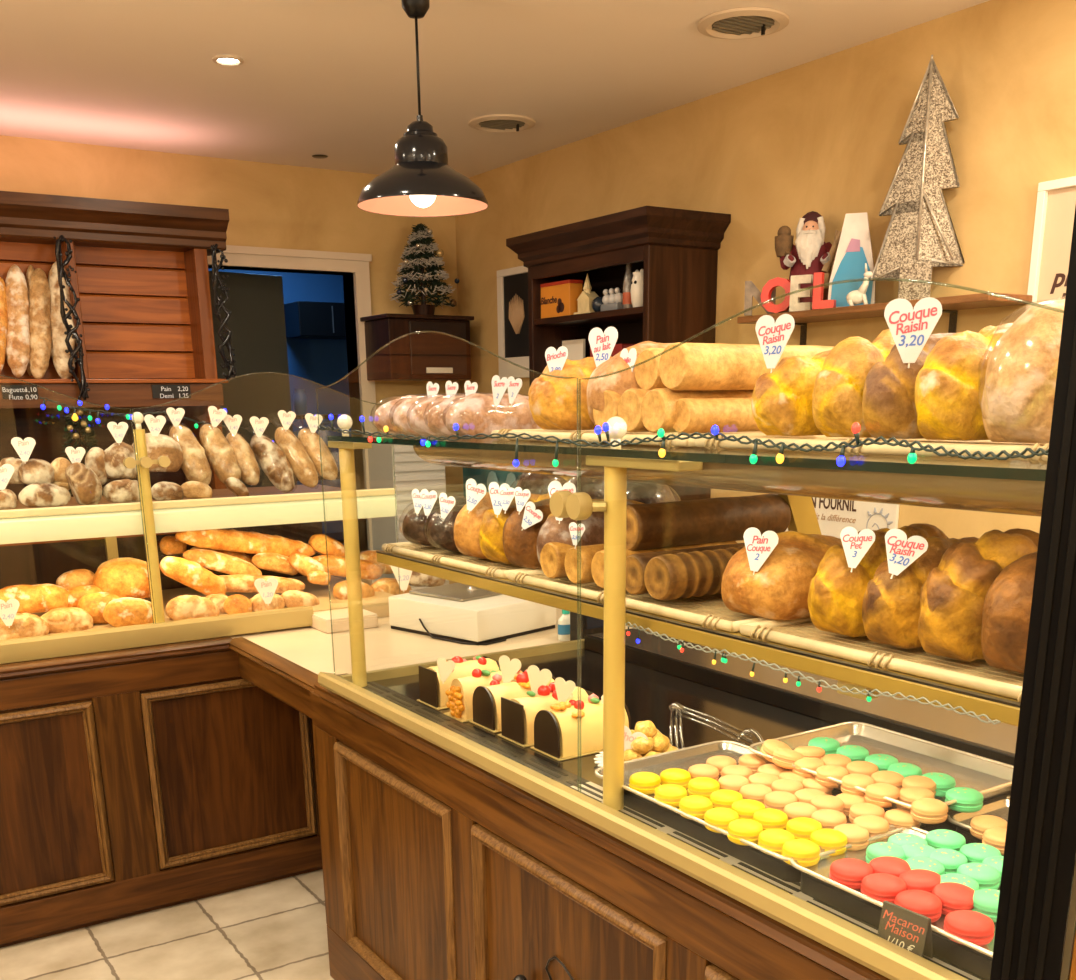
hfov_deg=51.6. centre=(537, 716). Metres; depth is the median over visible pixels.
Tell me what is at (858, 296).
ornament
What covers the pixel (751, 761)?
macaron
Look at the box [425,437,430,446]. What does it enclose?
bulb
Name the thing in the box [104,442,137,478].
loaf
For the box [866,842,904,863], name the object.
macaron
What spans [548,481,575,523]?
price tag
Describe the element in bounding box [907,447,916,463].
bulb
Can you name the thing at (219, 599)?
loaf
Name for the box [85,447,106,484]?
loaf
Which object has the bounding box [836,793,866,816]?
macaron
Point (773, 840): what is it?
macaron
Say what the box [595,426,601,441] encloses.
bulb
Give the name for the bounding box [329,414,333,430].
socket
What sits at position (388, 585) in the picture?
loaf
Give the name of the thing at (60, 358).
baguette
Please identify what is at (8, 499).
loaf
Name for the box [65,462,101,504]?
loaf
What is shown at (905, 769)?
macaron
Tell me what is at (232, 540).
baguette
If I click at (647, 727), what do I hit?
choux puff
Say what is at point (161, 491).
loaf
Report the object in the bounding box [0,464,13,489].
price tag
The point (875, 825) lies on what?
macaron
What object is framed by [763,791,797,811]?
macaron
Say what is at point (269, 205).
wall
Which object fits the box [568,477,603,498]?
loaf
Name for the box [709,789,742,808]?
macaron
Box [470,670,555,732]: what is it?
cake
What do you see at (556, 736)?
cake
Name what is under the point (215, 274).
bead garland
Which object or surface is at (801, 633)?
display shelf
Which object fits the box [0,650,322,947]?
counter cabinet
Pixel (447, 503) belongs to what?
price tag
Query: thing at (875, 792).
macaron
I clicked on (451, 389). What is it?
price tag
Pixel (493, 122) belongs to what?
ceiling vent
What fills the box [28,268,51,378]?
baguette
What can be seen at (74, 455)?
price tag
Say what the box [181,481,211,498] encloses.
loaf
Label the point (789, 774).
macaron
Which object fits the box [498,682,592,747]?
cake
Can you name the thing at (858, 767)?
macaron
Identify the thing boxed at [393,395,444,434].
loaf
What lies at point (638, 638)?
bulb
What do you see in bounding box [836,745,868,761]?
macaron
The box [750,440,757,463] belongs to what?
bulb
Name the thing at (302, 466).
baguette
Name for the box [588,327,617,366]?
price tag
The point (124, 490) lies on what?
loaf
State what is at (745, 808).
macaron
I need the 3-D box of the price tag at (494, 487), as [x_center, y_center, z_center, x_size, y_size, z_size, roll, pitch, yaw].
[-0.076,-0.424,2.174,0.056,0.069,0.008,12,20,37]
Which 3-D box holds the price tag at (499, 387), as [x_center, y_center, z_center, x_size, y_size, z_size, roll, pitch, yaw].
[-0.077,-0.651,2.231,0.007,0.066,0.050,-15,21,-41]
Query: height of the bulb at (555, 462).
0.041 m
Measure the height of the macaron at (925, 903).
0.030 m
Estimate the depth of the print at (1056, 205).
2.87 m
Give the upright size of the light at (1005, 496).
0.050 m
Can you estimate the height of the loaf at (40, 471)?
0.075 m
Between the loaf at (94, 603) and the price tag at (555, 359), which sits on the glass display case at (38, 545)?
the loaf at (94, 603)
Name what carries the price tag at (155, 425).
attached to the loaf at (160, 445)
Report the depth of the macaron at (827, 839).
1.54 m
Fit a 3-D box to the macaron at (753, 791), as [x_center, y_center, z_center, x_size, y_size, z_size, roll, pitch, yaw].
[0.342,0.123,1.747,0.052,0.030,0.052,8,18,29]
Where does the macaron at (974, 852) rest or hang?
on the tray at (816, 883)
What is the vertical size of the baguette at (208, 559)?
0.116 m
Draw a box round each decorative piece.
[744,280,775,315]
[761,277,790,312]
[789,274,812,311]
[812,272,835,309]
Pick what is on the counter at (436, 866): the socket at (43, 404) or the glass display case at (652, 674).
the glass display case at (652, 674)
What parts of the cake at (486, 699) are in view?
chocolate plate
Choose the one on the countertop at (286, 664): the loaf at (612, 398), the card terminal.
the card terminal
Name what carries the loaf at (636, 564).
on the tray at (709, 611)
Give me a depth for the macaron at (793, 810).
1.65 m
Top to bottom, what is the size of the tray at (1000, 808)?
0.044 m
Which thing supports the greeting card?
on the bookcase at (676, 250)
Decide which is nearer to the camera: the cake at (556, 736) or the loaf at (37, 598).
the cake at (556, 736)
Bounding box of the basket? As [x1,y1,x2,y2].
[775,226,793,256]
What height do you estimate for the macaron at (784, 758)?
0.034 m
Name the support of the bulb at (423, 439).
attached to the fairy lights at (912, 457)
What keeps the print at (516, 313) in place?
attached to the picture frame at (512, 283)
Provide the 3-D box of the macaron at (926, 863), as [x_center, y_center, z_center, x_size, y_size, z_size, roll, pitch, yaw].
[0.503,0.202,1.454,0.054,0.031,0.054,-2,16,-3]
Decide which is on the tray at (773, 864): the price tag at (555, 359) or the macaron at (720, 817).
the macaron at (720, 817)
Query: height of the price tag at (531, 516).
0.055 m
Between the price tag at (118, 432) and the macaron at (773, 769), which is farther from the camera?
the price tag at (118, 432)
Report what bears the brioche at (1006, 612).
on the display shelf at (801, 633)
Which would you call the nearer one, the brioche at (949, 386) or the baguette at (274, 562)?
the brioche at (949, 386)
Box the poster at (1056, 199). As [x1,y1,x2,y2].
[1026,176,1075,309]
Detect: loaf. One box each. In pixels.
[0,457,23,483]
[0,489,17,508]
[0,583,68,613]
[0,613,48,639]
[18,459,53,484]
[18,483,70,506]
[40,607,92,632]
[51,457,70,489]
[56,569,93,589]
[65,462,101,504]
[68,584,101,606]
[77,592,119,623]
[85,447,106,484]
[93,557,150,598]
[103,479,140,502]
[103,597,153,626]
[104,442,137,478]
[132,433,182,471]
[151,482,183,500]
[160,536,186,554]
[165,595,218,620]
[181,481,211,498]
[206,593,227,613]
[224,594,252,613]
[225,477,248,496]
[250,593,284,611]
[281,590,318,607]
[288,553,330,584]
[307,570,329,584]
[308,534,344,556]
[313,555,382,579]
[333,581,374,599]
[360,550,392,573]
[371,578,411,594]
[375,395,419,433]
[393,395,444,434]
[402,498,466,545]
[409,571,445,586]
[410,394,464,434]
[427,394,492,435]
[427,504,465,551]
[446,393,541,436]
[515,473,567,494]
[540,542,573,578]
[565,544,603,583]
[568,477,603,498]
[591,541,736,587]
[593,390,620,431]
[618,389,649,431]
[626,494,790,550]
[626,543,744,594]
[627,482,674,503]
[635,348,665,389]
[641,388,753,432]
[644,546,744,599]
[659,342,833,390]
[673,398,759,432]
[721,531,842,620]
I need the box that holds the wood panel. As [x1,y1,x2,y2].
[1068,919,1075,979]
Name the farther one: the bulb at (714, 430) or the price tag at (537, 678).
the price tag at (537, 678)
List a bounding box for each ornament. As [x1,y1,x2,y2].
[574,273,598,313]
[592,287,622,311]
[828,212,875,306]
[846,263,872,305]
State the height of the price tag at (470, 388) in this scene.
0.056 m
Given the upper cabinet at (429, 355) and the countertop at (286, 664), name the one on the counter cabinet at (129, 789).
the countertop at (286, 664)
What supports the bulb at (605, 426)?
attached to the fairy lights at (912, 457)
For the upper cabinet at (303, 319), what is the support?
attached to the wall at (324, 362)
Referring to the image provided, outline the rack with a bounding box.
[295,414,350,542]
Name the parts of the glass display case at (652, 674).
post, rail, post, rail, glass, glass pane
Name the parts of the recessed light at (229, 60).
bulb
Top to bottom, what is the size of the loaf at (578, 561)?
0.067 m
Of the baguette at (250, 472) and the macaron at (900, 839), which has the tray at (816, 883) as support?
the macaron at (900, 839)
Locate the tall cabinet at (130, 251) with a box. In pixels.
[0,191,228,499]
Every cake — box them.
[417,655,499,709]
[444,667,523,722]
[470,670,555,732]
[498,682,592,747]
[530,693,630,760]
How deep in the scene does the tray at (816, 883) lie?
1.41 m
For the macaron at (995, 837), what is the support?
on the tray at (1000, 808)
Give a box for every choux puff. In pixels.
[624,749,641,760]
[631,736,653,753]
[635,720,656,737]
[644,751,659,756]
[652,734,669,751]
[660,746,677,752]
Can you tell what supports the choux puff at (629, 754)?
on the plate
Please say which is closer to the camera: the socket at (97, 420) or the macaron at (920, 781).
the macaron at (920, 781)
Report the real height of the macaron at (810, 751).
0.032 m
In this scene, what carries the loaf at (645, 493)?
on the tray at (494, 569)
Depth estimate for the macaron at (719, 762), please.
1.87 m
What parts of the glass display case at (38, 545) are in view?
rail, post, rail, panel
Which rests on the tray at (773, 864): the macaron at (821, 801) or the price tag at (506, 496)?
the macaron at (821, 801)
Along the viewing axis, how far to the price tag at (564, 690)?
2.14 m
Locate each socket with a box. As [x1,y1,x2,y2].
[41,399,44,409]
[88,410,91,420]
[96,411,99,423]
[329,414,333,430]
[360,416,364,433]
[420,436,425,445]
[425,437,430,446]
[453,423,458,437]
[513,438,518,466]
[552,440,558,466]
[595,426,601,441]
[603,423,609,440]
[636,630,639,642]
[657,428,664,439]
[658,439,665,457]
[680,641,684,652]
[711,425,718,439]
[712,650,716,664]
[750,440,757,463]
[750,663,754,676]
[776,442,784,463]
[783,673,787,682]
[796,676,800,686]
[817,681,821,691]
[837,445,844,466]
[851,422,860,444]
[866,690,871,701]
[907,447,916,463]
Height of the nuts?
0.071 m
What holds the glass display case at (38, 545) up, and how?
on the countertop at (286, 664)
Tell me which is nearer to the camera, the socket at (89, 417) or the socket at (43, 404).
the socket at (43, 404)
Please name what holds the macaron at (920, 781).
on the tray at (992, 778)
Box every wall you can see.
[0,135,463,584]
[208,268,351,579]
[455,0,1075,542]
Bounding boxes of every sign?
[1,385,38,399]
[151,385,190,398]
[785,497,899,538]
[877,901,932,957]
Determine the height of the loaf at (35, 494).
0.067 m
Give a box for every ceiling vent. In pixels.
[468,114,535,131]
[697,7,788,38]
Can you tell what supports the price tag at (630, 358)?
attached to the brioche at (622, 380)
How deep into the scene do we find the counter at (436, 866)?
2.17 m
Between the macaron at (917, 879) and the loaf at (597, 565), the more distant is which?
the loaf at (597, 565)
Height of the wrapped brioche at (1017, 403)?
0.158 m
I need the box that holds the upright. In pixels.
[990,206,1075,979]
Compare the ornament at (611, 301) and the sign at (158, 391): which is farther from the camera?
the sign at (158, 391)
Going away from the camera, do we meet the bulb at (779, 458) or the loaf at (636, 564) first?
the bulb at (779, 458)
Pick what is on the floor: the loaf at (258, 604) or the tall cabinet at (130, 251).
the tall cabinet at (130, 251)
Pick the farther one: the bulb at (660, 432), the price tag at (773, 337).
the price tag at (773, 337)
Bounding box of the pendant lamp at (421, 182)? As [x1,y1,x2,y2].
[357,0,487,216]
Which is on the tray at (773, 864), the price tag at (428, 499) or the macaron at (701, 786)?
the macaron at (701, 786)
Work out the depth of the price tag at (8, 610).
3.13 m
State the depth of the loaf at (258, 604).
3.57 m
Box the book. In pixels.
[612,344,634,356]
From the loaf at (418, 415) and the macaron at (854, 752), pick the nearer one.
the macaron at (854, 752)
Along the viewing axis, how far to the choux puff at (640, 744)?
2.00 m
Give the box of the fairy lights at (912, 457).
[317,414,1048,466]
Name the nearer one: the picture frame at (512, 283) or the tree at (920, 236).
the tree at (920, 236)
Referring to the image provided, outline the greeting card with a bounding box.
[562,339,584,360]
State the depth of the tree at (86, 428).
4.27 m
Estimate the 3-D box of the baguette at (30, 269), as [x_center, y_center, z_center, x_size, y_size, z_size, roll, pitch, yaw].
[-1.876,-1.464,4.111,0.071,0.388,0.061,-15,21,-41]
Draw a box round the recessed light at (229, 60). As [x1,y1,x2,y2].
[212,55,243,65]
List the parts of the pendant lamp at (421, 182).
cord, lamp shade, bulb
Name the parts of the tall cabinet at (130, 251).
crown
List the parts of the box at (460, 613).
pan knob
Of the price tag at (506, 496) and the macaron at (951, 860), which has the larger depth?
the price tag at (506, 496)
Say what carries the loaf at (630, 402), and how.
on the tray at (589, 436)
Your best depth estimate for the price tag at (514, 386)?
2.19 m
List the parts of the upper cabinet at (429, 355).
door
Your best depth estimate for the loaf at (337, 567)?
3.88 m
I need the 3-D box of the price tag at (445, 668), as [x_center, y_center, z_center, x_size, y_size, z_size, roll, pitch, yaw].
[-0.192,-0.096,2.325,0.044,0.056,0.006,7,18,26]
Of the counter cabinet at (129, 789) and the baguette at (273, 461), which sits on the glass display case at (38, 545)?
the baguette at (273, 461)
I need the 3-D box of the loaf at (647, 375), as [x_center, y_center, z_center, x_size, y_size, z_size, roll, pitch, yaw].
[0.310,-0.580,1.862,0.330,0.066,0.067,-11,19,-31]
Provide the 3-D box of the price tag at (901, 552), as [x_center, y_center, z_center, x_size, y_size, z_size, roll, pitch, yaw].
[0.460,-0.204,1.394,0.052,0.063,0.007,4,16,15]
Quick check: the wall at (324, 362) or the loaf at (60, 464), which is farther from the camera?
the wall at (324, 362)
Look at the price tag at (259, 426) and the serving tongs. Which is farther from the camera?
the price tag at (259, 426)
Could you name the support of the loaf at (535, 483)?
on the tray at (494, 569)
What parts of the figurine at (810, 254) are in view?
fur trim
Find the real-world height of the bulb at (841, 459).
0.024 m
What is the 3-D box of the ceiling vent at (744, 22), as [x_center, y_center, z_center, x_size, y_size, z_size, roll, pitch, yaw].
[0.567,-1.907,3.081,0.250,0.029,0.250,-11,19,-31]
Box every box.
[310,608,377,633]
[388,583,555,644]
[540,280,582,317]
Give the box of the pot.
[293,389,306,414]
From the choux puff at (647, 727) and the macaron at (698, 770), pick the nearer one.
the macaron at (698, 770)
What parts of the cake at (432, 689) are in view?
chocolate plate, chocolate plate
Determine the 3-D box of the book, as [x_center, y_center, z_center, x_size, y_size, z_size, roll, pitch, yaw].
[0.355,-1.309,4.221,0.140,0.199,0.062,-11,19,-31]
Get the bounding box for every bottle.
[558,610,569,640]
[623,263,632,308]
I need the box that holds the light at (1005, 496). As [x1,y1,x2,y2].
[413,446,1044,516]
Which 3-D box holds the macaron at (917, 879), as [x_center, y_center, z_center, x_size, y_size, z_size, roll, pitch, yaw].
[0.486,0.214,1.415,0.056,0.031,0.056,3,16,12]
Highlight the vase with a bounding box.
[631,269,642,306]
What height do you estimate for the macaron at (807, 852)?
0.030 m
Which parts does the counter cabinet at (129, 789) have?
moulding, rail, rail, moulding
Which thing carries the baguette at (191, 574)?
on the loaf at (219, 599)
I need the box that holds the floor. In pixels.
[0,869,333,979]
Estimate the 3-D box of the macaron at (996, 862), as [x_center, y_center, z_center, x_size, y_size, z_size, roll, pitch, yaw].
[0.608,0.201,1.454,0.054,0.031,0.054,6,17,23]
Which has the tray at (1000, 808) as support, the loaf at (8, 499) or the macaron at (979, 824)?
the macaron at (979, 824)
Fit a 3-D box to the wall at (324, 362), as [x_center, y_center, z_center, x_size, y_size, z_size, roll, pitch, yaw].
[-1.429,-1.466,5.947,2.285,2.600,1.480,-11,19,-31]
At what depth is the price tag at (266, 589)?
3.53 m
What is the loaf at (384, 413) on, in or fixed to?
on the glass display case at (652, 674)
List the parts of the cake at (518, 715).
chocolate plate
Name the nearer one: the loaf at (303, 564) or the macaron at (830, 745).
the macaron at (830, 745)
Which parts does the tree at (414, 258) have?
pot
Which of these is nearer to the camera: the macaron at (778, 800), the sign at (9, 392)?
the macaron at (778, 800)
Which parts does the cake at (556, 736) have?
chocolate plate, chocolate plate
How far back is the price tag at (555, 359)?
1.98 m
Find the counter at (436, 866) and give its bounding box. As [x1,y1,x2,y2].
[310,673,889,979]
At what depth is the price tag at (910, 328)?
1.35 m
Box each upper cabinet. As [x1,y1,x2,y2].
[284,301,345,338]
[360,313,473,380]
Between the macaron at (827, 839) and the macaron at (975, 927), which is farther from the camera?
the macaron at (827, 839)
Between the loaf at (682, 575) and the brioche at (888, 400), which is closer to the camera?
the brioche at (888, 400)
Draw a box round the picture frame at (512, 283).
[497,266,528,378]
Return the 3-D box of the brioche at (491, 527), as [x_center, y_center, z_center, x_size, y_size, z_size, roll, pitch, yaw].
[-0.003,-0.390,2.279,0.261,0.131,0.132,-11,19,-31]
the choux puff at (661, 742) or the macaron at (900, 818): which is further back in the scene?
the choux puff at (661, 742)
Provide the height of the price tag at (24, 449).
0.074 m
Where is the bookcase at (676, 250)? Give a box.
[506,206,730,500]
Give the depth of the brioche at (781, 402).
1.54 m
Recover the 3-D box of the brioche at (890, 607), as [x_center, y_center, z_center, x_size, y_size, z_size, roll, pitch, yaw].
[0.540,-0.175,1.492,0.276,0.136,0.109,-10,18,-30]
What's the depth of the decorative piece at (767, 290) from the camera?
3.45 m
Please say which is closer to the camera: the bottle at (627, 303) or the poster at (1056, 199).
the poster at (1056, 199)
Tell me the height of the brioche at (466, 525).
0.132 m
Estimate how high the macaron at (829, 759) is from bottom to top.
0.030 m
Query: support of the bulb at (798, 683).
attached to the fairy lights at (724, 657)
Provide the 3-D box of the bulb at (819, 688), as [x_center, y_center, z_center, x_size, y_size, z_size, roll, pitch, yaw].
[0.369,-0.040,1.460,0.006,0.015,0.006,-11,19,-31]
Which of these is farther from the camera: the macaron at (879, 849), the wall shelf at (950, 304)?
the wall shelf at (950, 304)
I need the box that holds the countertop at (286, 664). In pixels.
[0,608,631,718]
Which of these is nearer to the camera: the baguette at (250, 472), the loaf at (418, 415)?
the loaf at (418, 415)
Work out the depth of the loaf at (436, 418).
2.33 m
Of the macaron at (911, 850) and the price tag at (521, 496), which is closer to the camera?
the macaron at (911, 850)
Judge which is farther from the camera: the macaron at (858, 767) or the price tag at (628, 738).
the price tag at (628, 738)
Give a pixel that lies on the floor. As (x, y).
(277, 929)
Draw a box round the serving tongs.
[669,702,764,747]
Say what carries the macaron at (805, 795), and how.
on the tray at (773, 864)
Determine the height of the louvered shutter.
1.330 m
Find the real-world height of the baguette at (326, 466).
0.217 m
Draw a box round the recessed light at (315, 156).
[312,155,327,158]
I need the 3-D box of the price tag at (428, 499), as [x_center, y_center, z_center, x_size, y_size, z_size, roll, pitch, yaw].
[-0.238,-0.463,2.421,0.051,0.063,0.007,12,20,37]
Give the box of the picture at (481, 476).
[463,468,522,497]
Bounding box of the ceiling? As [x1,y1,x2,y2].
[0,0,989,177]
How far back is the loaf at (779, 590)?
1.61 m
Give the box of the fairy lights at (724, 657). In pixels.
[625,622,1000,724]
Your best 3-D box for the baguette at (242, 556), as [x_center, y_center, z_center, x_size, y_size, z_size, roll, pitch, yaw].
[-1.064,-0.541,3.762,0.222,0.083,0.062,-10,18,-30]
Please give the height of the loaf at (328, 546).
0.103 m
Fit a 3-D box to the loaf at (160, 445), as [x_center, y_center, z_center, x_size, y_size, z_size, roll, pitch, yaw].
[-1.177,-0.817,3.435,0.155,0.119,0.122,-9,18,-26]
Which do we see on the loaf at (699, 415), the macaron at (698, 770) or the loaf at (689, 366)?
the loaf at (689, 366)
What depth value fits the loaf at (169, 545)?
3.69 m
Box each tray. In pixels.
[382,542,534,578]
[491,429,763,446]
[508,569,771,631]
[595,740,920,881]
[694,434,1048,462]
[749,722,1013,831]
[790,824,999,979]
[947,796,1009,855]
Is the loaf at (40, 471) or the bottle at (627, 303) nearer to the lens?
the loaf at (40, 471)
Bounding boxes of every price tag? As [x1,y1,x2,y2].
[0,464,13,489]
[0,599,19,627]
[11,437,35,463]
[65,447,84,462]
[107,422,127,444]
[144,414,165,435]
[166,407,184,426]
[208,406,226,428]
[223,415,241,434]
[250,416,268,436]
[254,578,277,603]
[278,410,295,429]
[305,413,322,434]
[390,565,411,590]
[412,489,422,515]
[420,489,437,518]
[426,382,438,397]
[437,657,454,682]
[439,493,455,520]
[445,381,458,397]
[464,381,477,395]
[466,478,486,512]
[488,482,509,517]
[491,375,507,408]
[499,486,514,513]
[499,655,520,682]
[507,376,521,406]
[514,487,530,514]
[521,501,542,529]
[527,665,551,694]
[545,346,567,371]
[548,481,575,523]
[554,677,575,701]
[569,522,584,548]
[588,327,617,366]
[620,348,636,371]
[624,726,647,750]
[743,527,778,574]
[755,314,794,372]
[840,527,874,571]
[884,297,941,367]
[885,529,927,578]
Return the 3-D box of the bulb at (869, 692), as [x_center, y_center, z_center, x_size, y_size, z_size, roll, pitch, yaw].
[0.414,-0.026,1.391,0.006,0.015,0.006,-11,19,-31]
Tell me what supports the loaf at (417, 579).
on the countertop at (286, 664)
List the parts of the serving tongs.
arm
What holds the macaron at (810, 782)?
on the tray at (773, 864)
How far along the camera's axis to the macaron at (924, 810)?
1.59 m
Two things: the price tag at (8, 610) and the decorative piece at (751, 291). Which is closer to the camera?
the price tag at (8, 610)
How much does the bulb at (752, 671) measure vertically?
0.020 m
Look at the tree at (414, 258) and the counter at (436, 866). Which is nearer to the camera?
the counter at (436, 866)
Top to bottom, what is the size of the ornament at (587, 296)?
0.150 m
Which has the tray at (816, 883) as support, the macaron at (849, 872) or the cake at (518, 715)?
the macaron at (849, 872)
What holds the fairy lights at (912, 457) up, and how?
attached to the glass display case at (652, 674)
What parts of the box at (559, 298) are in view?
lid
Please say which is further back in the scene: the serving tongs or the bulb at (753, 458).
the serving tongs
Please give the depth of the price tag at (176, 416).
3.45 m
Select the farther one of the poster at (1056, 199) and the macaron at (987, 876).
the poster at (1056, 199)
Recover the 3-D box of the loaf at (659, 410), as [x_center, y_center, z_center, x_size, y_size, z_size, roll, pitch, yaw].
[0.330,-0.505,1.826,0.360,0.069,0.069,-11,19,-31]
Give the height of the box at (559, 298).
0.130 m
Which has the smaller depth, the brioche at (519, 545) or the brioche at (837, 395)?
the brioche at (837, 395)
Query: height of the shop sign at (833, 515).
0.135 m
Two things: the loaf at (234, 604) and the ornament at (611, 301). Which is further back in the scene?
the ornament at (611, 301)
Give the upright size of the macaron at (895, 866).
0.030 m
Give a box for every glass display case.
[0,372,396,663]
[316,278,1063,979]
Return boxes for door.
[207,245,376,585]
[209,271,296,488]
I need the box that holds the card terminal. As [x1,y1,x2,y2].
[570,612,603,640]
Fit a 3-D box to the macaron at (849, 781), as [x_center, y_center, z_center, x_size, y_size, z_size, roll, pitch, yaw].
[0.495,0.106,1.720,0.052,0.030,0.052,4,16,15]
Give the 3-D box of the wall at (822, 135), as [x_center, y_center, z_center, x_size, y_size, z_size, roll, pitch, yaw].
[1.504,-0.595,2.939,0.120,2.500,6.970,-11,19,-31]
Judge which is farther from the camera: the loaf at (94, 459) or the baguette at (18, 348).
the baguette at (18, 348)
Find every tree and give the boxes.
[60,408,109,494]
[390,223,458,314]
[870,55,964,299]
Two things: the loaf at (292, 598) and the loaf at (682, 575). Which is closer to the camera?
the loaf at (682, 575)
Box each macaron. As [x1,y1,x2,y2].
[629,772,660,794]
[654,784,687,807]
[660,768,690,788]
[679,795,712,819]
[687,777,719,797]
[688,764,718,780]
[704,807,738,832]
[706,755,736,776]
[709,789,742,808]
[718,775,749,791]
[721,765,752,778]
[727,819,762,845]
[731,799,764,819]
[738,754,765,773]
[739,783,771,802]
[748,773,778,789]
[752,808,787,830]
[757,764,787,777]
[758,829,794,854]
[761,739,791,762]
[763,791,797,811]
[770,779,803,793]
[772,748,803,769]
[779,770,805,782]
[782,839,819,866]
[783,802,816,820]
[786,817,821,839]
[792,756,824,777]
[794,746,825,758]
[794,788,826,803]
[802,777,832,794]
[808,737,839,754]
[810,795,843,813]
[810,828,847,855]
[811,809,846,828]
[815,765,848,787]
[821,754,851,767]
[829,858,873,889]
[833,824,868,850]
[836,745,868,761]
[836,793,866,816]
[840,773,874,795]
[845,761,878,776]
[849,803,884,823]
[853,815,889,840]
[861,873,906,903]
[864,783,899,807]
[865,754,898,770]
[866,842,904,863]
[869,856,910,876]
[871,771,903,789]
[884,808,919,829]
[887,763,921,777]
[888,833,927,845]
[894,889,941,922]
[899,786,934,803]
[899,869,940,892]
[901,775,935,795]
[901,843,934,859]
[905,857,944,874]
[910,798,947,823]
[921,772,955,796]
[925,829,965,851]
[929,848,967,873]
[932,882,973,914]
[940,873,978,890]
[944,910,994,945]
[945,787,983,812]
[956,862,1000,889]
[960,843,1001,862]
[970,815,1006,839]
[972,889,999,922]
[982,827,1006,854]
[982,856,1003,885]
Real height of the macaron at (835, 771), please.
0.030 m
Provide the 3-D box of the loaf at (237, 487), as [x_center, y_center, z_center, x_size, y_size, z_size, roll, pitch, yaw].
[-0.953,-0.725,3.527,0.070,0.071,0.045,-11,19,-31]
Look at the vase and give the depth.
3.90 m
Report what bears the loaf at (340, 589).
on the glass display case at (38, 545)
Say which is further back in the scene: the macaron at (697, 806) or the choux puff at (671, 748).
the choux puff at (671, 748)
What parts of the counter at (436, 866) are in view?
rail, moulding, knob, moulding, moulding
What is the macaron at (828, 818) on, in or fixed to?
on the tray at (773, 864)
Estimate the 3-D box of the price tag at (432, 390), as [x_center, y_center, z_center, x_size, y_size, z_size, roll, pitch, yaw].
[-0.234,-0.712,2.462,0.007,0.059,0.044,-15,21,-41]
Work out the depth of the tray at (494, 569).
2.36 m
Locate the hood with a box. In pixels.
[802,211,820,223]
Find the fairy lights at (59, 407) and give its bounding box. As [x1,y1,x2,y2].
[40,397,334,441]
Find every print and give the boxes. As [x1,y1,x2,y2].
[504,272,528,357]
[1037,186,1075,302]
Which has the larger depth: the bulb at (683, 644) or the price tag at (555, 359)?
the price tag at (555, 359)
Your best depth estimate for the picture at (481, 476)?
5.38 m
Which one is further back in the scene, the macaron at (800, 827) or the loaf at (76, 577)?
the loaf at (76, 577)
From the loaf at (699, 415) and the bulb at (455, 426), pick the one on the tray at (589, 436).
the loaf at (699, 415)
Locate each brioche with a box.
[454,492,539,558]
[479,493,549,563]
[502,499,550,568]
[528,356,611,429]
[537,499,643,564]
[587,341,672,431]
[751,350,830,435]
[808,523,947,636]
[812,329,894,437]
[862,333,954,438]
[862,536,978,648]
[915,323,1012,440]
[918,528,1038,661]
[981,299,1064,442]
[981,552,1036,672]
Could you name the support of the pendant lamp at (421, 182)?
hanging from the ceiling
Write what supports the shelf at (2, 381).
attached to the tall cabinet at (130, 251)
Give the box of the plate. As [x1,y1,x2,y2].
[594,751,602,766]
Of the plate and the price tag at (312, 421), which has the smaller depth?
the plate
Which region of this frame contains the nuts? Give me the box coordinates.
[445,686,464,717]
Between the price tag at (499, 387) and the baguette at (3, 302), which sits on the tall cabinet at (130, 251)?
the baguette at (3, 302)
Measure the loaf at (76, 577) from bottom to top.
0.078 m
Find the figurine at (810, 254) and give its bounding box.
[775,211,840,312]
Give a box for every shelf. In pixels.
[0,379,227,383]
[0,484,340,509]
[377,552,1020,726]
[737,292,1031,344]
[740,617,1023,701]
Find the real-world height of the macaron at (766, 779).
0.030 m
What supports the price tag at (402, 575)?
attached to the loaf
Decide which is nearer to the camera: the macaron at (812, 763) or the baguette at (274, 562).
the macaron at (812, 763)
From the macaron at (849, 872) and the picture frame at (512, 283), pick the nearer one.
the macaron at (849, 872)
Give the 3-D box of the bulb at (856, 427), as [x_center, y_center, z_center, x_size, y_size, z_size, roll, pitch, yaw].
[0.351,-0.313,1.230,0.011,0.025,0.010,-11,19,-31]
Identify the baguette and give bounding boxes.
[0,277,7,372]
[5,265,30,377]
[26,265,33,375]
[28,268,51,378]
[48,262,75,378]
[160,556,225,595]
[169,424,211,484]
[175,529,315,556]
[183,549,261,575]
[190,547,251,563]
[199,424,240,483]
[219,574,304,592]
[226,432,259,484]
[250,434,294,491]
[251,553,297,574]
[275,427,317,486]
[298,429,337,479]
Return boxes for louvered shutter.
[368,443,448,589]
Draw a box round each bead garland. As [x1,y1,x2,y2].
[53,235,89,400]
[210,244,236,379]
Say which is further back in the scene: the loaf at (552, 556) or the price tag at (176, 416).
the price tag at (176, 416)
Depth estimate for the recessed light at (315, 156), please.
4.67 m
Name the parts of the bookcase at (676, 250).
head rail, shelf, crown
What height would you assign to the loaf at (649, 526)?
0.081 m
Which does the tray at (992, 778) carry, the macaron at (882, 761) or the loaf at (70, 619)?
the macaron at (882, 761)
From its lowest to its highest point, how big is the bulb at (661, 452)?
0.025 m

